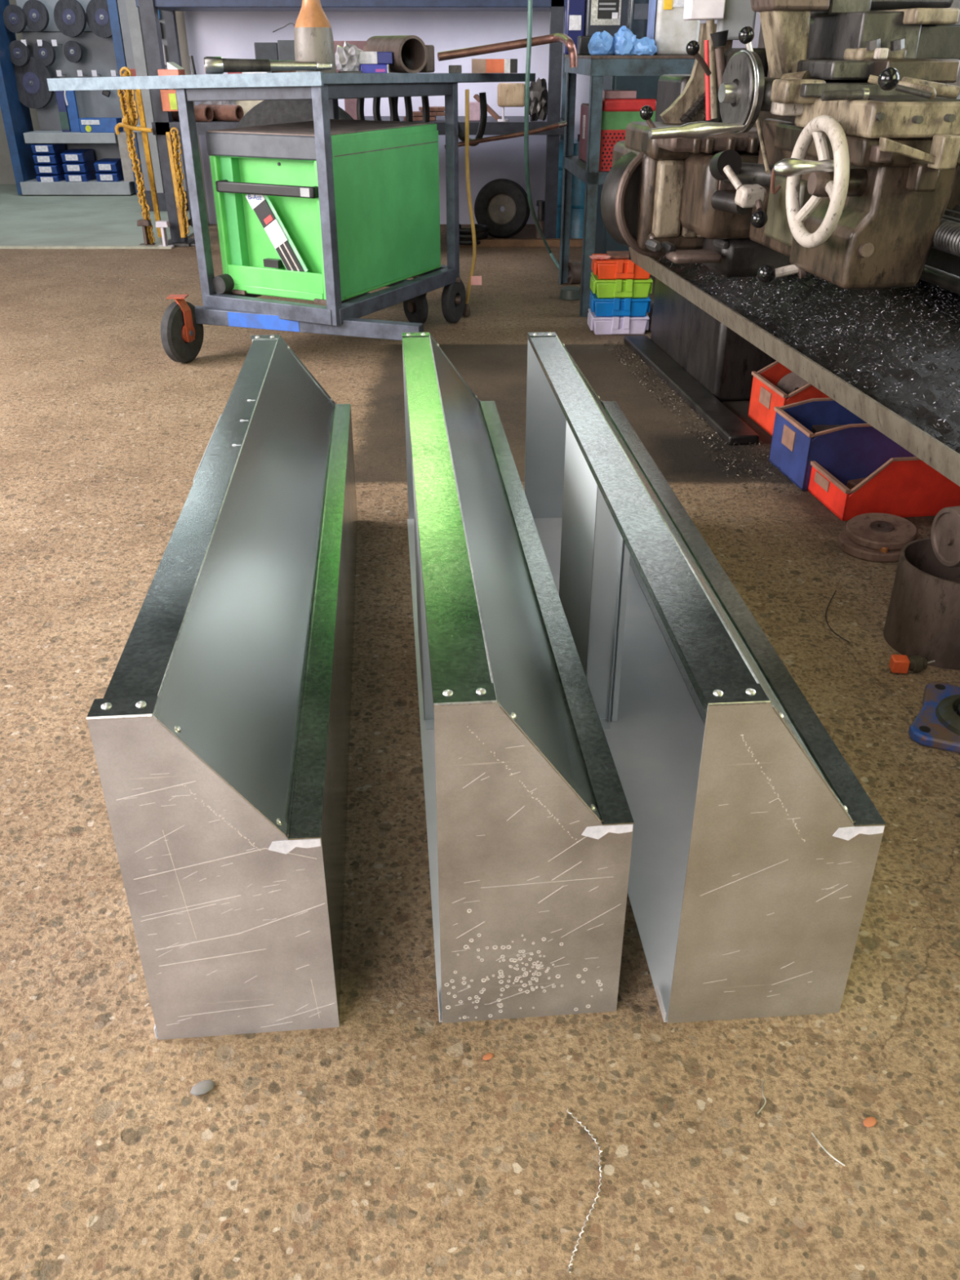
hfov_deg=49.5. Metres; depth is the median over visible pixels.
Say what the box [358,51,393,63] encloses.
box
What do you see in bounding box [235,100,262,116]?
carton
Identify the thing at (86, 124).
carton
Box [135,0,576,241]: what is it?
workbench
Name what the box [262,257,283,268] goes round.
grip
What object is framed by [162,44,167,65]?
packet
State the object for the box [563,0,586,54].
oil bottle
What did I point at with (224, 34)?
wall
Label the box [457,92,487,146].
cable loop
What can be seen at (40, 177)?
bin
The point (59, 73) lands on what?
hook
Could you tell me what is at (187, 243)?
floor plate
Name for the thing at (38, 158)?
bin
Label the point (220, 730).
trough
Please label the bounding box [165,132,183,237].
bar
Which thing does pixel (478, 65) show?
carton
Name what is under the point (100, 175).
bin
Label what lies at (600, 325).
case
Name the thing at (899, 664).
plug
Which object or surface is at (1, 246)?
trim
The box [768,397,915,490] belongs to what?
bin
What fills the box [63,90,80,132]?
binder
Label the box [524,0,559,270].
hose
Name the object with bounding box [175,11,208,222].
wall
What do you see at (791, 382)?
wheel
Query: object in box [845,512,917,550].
wheel
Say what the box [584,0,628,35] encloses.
oil bottle
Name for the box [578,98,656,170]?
machine
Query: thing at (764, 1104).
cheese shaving
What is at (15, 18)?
disc
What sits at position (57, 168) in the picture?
bin
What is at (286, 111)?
tyre
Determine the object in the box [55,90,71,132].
blister pack
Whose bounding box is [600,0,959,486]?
lathe
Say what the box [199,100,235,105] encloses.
plastic bag
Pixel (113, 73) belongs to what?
hook
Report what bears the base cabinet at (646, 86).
on the floor
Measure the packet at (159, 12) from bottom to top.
0.098 m
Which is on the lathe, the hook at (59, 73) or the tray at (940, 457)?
the tray at (940, 457)
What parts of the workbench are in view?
post, post, rail, post, post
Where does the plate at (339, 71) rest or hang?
on the steel table
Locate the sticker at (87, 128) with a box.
[84,125,91,132]
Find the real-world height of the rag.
0.016 m
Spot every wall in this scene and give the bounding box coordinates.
[0,0,39,183]
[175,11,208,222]
[183,11,760,224]
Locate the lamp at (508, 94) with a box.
[497,82,524,121]
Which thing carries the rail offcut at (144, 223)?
on the floor
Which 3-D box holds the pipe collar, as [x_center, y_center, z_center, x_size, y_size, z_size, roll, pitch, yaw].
[0.507,-1.966,5.575,0.060,0.110,0.110,-8,31,-14]
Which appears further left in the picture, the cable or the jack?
the cable
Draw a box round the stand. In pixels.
[558,54,695,316]
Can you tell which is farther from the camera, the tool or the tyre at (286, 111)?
the tool
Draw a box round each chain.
[117,89,155,244]
[119,66,138,130]
[169,127,189,237]
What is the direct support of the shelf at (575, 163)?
attached to the stand
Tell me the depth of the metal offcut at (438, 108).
6.52 m
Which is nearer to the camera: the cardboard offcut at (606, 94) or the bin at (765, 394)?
the bin at (765, 394)
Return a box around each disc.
[3,4,26,33]
[8,40,30,66]
[13,57,53,109]
[22,0,48,31]
[33,40,55,66]
[53,0,86,37]
[63,40,83,62]
[85,0,112,38]
[930,506,959,567]
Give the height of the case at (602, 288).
0.080 m
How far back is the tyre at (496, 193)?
6.86 m
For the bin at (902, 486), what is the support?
on the floor
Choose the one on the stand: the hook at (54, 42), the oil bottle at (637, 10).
the oil bottle at (637, 10)
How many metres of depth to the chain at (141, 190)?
6.43 m
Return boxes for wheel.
[776,372,808,399]
[837,529,901,562]
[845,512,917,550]
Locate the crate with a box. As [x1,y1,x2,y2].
[577,35,614,54]
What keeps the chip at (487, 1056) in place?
on the floor
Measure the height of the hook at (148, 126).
0.040 m
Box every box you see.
[157,62,185,75]
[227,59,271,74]
[253,42,279,60]
[277,40,295,61]
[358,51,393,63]
[360,63,389,72]
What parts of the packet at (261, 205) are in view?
steel rod, steel rod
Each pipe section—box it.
[362,35,427,73]
[883,537,959,670]
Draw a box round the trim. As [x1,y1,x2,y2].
[0,245,171,248]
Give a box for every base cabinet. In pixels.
[204,119,440,303]
[594,75,659,253]
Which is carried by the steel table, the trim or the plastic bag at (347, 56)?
the plastic bag at (347, 56)
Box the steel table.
[46,71,535,363]
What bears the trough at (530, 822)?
on the floor
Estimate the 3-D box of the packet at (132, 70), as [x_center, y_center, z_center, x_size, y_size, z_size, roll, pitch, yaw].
[-2.508,-4.174,7.658,0.121,0.052,0.040,0,30,0]
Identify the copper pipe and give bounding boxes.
[437,32,577,67]
[444,120,567,149]
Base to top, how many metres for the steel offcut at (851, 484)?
0.035 m
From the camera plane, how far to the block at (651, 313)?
4.65 m
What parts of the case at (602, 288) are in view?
lid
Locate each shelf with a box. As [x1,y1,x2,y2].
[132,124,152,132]
[135,0,565,11]
[172,115,563,122]
[565,155,609,172]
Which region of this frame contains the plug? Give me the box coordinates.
[888,654,935,673]
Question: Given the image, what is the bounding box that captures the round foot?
[559,286,580,300]
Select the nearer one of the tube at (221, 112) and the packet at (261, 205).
the packet at (261, 205)
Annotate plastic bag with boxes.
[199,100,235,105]
[334,40,363,71]
[587,26,657,55]
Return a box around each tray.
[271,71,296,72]
[628,246,959,486]
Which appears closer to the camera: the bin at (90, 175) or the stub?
the stub
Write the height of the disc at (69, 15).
0.279 m
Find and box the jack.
[534,200,544,238]
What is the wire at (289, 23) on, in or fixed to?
on the steel table
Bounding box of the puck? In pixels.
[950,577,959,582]
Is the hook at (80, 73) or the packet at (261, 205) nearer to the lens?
the packet at (261, 205)
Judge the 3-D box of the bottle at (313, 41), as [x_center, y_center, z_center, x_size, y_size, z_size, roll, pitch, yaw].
[-0.625,-2.340,3.869,0.152,0.420,0.152,0,30,0]
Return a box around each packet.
[129,68,136,76]
[157,9,160,19]
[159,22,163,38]
[160,89,177,111]
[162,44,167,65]
[245,194,308,271]
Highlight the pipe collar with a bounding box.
[567,262,581,284]
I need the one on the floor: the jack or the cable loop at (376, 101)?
the jack
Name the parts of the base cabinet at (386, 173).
post, handle, lid, panel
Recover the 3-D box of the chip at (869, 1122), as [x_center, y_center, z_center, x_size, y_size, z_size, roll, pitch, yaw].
[0.459,0.567,1.224,0.017,0.005,0.014,0,30,0]
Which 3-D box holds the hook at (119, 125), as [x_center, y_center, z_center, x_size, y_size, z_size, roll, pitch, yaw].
[-2.082,-3.070,6.249,0.224,0.066,0.024,0,30,0]
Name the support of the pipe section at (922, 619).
on the floor
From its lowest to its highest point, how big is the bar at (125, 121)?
0.722 m
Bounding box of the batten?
[459,238,582,247]
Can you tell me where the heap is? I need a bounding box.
[650,254,959,453]
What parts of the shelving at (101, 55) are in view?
panel, shelf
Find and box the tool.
[102,89,111,97]
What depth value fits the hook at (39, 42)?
8.50 m
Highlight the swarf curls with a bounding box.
[652,255,959,452]
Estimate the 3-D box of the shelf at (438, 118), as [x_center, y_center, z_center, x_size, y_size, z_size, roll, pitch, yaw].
[-0.738,-3.329,6.700,2.532,0.040,0.760,0,30,0]
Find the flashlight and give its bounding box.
[203,56,332,74]
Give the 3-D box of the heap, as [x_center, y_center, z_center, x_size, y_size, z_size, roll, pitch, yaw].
[1.397,-0.754,2.774,1.050,0.111,3.500,-4,30,-7]
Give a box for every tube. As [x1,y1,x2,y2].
[171,105,213,121]
[198,104,244,121]
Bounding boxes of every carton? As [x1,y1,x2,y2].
[78,117,123,132]
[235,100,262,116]
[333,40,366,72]
[344,98,357,119]
[469,102,479,120]
[471,58,517,73]
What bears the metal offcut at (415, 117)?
on the workbench
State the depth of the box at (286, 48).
4.27 m
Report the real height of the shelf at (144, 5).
0.110 m
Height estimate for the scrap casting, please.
0.244 m
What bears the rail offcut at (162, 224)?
on the floor
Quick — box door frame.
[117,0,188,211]
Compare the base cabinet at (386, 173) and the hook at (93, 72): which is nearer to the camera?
the base cabinet at (386, 173)
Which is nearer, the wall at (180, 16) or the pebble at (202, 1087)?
the pebble at (202, 1087)
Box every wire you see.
[272,22,294,32]
[825,590,849,643]
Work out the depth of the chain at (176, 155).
6.42 m
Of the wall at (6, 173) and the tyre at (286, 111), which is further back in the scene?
the wall at (6, 173)
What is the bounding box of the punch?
[189,55,196,75]
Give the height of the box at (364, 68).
0.034 m
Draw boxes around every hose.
[458,223,488,233]
[458,231,488,239]
[459,237,488,245]
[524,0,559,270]
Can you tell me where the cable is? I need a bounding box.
[462,88,481,315]
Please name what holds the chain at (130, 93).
hanging from the bar at (125, 121)
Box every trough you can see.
[86,334,357,1039]
[401,332,634,1022]
[524,332,886,1023]
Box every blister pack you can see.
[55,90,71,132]
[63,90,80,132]
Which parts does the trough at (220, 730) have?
panel, panel, slope panel, panel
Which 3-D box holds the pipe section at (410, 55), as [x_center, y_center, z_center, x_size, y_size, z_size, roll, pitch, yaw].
[-0.347,-2.376,4.223,0.132,0.132,0.300,-18,34,-29]
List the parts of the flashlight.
handle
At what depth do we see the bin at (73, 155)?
8.75 m
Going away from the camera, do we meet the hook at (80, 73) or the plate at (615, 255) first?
the plate at (615, 255)
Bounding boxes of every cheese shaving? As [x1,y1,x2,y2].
[756,1079,766,1114]
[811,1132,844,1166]
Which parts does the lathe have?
ball knob, ball lever, ball knob, crank handle, ball lever, control rod, control rod, control rod, selector knob, name plate, selector arm, guard panel, ball knob, ball lever, ball lever, ball knob, thin rod, ball knob, half nut lever, clamp rod, ball knob, clamp lever, lever rod, slide handle, feed rod, bracket plate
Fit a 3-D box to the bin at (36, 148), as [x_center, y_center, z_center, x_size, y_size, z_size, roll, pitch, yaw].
[-3.656,-4.176,8.815,0.182,0.081,0.306,0,30,0]
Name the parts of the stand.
leg, shelf rail, rail, leg, shelf rail, plate, rail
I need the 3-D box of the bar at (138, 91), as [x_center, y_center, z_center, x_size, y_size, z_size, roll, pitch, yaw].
[-2.057,-2.949,6.486,0.035,0.889,0.427,-7,30,-13]
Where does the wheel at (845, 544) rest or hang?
on the floor
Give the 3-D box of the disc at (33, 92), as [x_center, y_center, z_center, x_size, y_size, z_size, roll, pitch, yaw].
[-3.705,-4.654,8.695,0.383,0.384,0.182,7,30,12]
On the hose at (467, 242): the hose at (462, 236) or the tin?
the hose at (462, 236)
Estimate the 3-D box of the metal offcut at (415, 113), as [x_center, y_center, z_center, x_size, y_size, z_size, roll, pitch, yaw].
[-0.324,-3.325,6.576,0.200,0.022,0.120,-3,30,-5]
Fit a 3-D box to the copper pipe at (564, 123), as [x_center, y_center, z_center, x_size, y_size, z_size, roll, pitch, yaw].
[0.122,-2.334,4.812,0.579,0.115,0.050,-5,30,-9]
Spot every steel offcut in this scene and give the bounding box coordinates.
[811,424,845,439]
[846,477,866,493]
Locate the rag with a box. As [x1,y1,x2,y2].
[589,254,611,259]
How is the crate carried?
on the stand
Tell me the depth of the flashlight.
3.80 m
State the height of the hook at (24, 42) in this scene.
0.045 m
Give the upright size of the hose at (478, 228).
0.032 m
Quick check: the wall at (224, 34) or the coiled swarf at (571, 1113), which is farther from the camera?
the wall at (224, 34)
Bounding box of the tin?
[448,65,462,73]
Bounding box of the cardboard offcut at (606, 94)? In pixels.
[602,89,636,98]
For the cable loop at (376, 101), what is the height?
0.239 m
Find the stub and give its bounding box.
[879,546,888,553]
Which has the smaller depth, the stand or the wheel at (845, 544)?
the wheel at (845, 544)
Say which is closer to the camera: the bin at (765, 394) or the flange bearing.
the flange bearing
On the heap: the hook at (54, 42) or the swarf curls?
the swarf curls
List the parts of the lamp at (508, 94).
stem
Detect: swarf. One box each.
[566,1108,603,1272]
[602,339,809,498]
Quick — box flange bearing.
[908,681,959,753]
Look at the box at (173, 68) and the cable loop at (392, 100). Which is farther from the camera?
the cable loop at (392, 100)
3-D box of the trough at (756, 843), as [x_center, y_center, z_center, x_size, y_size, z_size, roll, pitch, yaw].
[0.293,-0.134,1.960,0.233,0.497,1.673,-2,30,-4]
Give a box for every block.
[418,44,435,72]
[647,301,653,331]
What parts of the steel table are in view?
edge trim, leg, rail, rail, rail, leg, leg, cross rail, rail, cross rail, rail, rail, leg, castor plate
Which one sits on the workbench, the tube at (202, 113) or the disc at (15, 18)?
the tube at (202, 113)
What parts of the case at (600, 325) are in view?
lid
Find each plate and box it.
[162,238,195,246]
[337,71,362,72]
[606,251,629,258]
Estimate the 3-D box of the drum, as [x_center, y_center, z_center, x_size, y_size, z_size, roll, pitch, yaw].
[0.670,-2.993,6.868,0.460,0.620,0.460,0,30,0]
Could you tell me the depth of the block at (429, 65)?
4.28 m
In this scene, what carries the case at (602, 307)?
on the case at (600, 325)
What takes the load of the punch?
on the steel table
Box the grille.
[599,129,625,170]
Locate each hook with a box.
[21,40,31,45]
[36,40,42,45]
[51,40,61,45]
[56,70,66,76]
[76,70,86,76]
[91,70,101,76]
[110,70,118,76]
[115,122,152,134]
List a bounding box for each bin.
[31,143,66,153]
[32,151,63,164]
[34,161,64,173]
[35,172,66,182]
[60,148,94,162]
[62,159,95,172]
[64,169,97,181]
[93,158,122,171]
[95,169,124,181]
[747,360,829,435]
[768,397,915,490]
[808,456,959,520]
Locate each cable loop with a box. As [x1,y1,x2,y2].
[356,97,397,120]
[373,96,413,121]
[395,96,430,122]
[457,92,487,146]
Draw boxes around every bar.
[123,118,152,232]
[134,88,161,237]
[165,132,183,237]
[473,93,501,120]
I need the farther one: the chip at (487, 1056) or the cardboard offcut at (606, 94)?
the cardboard offcut at (606, 94)
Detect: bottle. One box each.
[293,0,336,72]
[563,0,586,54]
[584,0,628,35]
[626,0,648,39]
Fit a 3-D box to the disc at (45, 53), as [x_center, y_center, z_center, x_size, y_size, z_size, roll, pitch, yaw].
[-3.575,-4.841,8.589,0.187,0.187,0.184,0,30,0]
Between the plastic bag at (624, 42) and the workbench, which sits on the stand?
the plastic bag at (624, 42)
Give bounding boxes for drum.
[555,133,585,238]
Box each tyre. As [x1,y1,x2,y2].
[235,99,354,128]
[474,178,529,238]
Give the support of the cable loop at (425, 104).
hanging from the steel table
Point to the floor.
(383, 1144)
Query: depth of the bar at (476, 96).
6.51 m
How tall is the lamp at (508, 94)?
0.212 m
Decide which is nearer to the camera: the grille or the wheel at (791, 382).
the wheel at (791, 382)
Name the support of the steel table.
on the floor
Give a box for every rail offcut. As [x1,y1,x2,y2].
[137,218,155,244]
[155,220,174,248]
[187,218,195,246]
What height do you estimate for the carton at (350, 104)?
0.144 m
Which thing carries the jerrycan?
on the stand
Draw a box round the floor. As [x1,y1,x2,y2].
[0,183,959,1279]
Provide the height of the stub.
0.035 m
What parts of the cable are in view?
cord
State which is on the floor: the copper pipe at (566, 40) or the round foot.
the round foot
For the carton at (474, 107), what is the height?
0.103 m
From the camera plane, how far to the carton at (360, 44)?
4.29 m
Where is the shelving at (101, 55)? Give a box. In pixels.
[0,0,144,195]
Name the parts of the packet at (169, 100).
lime panel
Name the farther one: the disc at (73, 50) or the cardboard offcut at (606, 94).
the disc at (73, 50)
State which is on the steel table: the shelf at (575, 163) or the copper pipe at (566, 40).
the copper pipe at (566, 40)
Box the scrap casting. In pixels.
[528,77,547,121]
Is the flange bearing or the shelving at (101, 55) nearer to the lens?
the flange bearing
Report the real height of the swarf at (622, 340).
0.028 m
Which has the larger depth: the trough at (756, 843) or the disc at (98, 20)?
the disc at (98, 20)
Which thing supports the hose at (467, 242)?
on the floor
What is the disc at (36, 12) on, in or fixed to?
hanging from the shelving at (101, 55)
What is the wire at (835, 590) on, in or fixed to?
on the floor
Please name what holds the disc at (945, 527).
on the pipe section at (922, 619)
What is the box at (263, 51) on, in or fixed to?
on the steel table
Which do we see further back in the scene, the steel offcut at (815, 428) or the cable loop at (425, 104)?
the cable loop at (425, 104)
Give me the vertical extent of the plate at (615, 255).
0.011 m
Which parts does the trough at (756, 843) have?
panel, panel, panel, slope panel, panel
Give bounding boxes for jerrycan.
[646,0,699,55]
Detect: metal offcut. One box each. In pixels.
[403,115,435,120]
[412,111,444,115]
[418,106,444,111]
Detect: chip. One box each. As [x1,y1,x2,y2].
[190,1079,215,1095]
[482,1053,493,1060]
[862,1116,876,1127]
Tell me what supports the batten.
on the floor
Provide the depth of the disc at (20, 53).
8.53 m
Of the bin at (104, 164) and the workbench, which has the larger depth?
the bin at (104, 164)
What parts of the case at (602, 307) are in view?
lid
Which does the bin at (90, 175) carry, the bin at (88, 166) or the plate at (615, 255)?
the bin at (88, 166)
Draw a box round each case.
[587,308,649,334]
[589,290,650,316]
[590,272,653,297]
[591,253,651,279]
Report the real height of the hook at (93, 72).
0.045 m
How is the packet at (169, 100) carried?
hanging from the workbench
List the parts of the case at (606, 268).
lid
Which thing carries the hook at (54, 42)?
attached to the shelving at (101, 55)
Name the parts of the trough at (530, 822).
panel, panel, slope panel, panel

